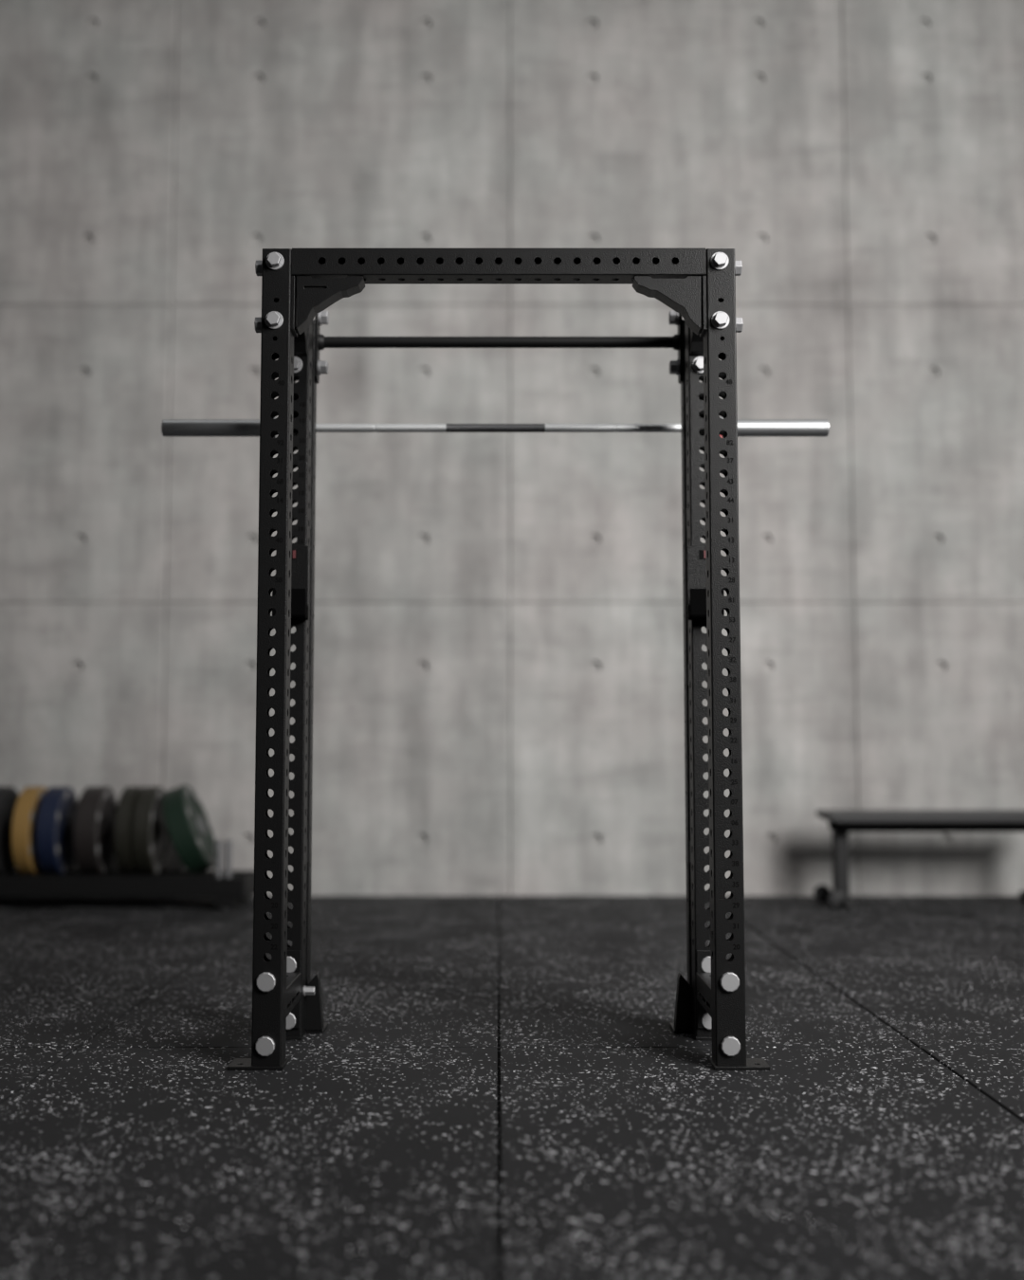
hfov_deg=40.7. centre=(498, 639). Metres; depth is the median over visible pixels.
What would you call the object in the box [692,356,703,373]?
washer
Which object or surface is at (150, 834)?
weight plate
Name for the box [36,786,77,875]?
weight plate
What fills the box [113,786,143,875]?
weight plate
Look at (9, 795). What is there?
weight plate
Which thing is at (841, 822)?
bench
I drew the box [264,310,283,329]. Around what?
washer
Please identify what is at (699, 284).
power rack
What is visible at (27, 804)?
weight plate
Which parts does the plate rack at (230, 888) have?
rail, rail, divider post, divider post, plate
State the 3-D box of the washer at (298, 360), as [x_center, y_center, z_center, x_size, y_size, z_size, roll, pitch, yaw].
[-0.579,-0.778,3.901,0.049,0.049,0.005,0,-5,0]
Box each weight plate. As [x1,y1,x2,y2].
[0,786,18,875]
[11,786,47,875]
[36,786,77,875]
[73,786,117,875]
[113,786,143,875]
[131,786,169,875]
[162,784,215,875]
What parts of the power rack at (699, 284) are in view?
plate, plate, post, plate, plate, post, plate, plate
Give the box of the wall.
[0,0,1023,898]
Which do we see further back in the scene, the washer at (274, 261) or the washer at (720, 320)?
the washer at (274, 261)
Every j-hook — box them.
[272,546,309,620]
[686,546,724,620]
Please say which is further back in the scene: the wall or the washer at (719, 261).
the wall
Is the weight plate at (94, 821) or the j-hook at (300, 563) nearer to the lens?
the j-hook at (300, 563)
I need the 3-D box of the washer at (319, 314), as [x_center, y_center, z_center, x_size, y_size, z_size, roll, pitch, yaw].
[-0.525,-0.949,4.059,0.007,0.045,0.045,0,-5,0]
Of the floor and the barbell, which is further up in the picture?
the barbell
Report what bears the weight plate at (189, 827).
on the plate rack at (230, 888)
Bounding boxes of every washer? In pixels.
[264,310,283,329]
[265,252,284,270]
[293,356,302,373]
[317,311,321,325]
[317,359,321,375]
[676,311,679,325]
[676,359,679,375]
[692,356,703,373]
[710,252,729,270]
[711,310,729,329]
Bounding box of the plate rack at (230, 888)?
[0,840,254,910]
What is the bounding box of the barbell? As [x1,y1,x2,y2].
[161,416,829,438]
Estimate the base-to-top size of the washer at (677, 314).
0.045 m
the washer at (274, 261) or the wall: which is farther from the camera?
the wall
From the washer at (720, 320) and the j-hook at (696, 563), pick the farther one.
the j-hook at (696, 563)
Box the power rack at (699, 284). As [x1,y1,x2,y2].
[227,248,769,1070]
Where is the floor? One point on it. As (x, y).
(492, 1088)
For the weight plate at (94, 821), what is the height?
0.450 m
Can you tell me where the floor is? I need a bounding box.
[0,896,1023,1279]
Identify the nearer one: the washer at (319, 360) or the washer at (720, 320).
the washer at (720, 320)
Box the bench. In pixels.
[813,809,1023,911]
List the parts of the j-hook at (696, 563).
plate, hook arm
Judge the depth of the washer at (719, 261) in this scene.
3.56 m
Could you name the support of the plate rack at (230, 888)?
on the floor
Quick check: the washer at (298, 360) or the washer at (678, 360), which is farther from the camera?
the washer at (678, 360)

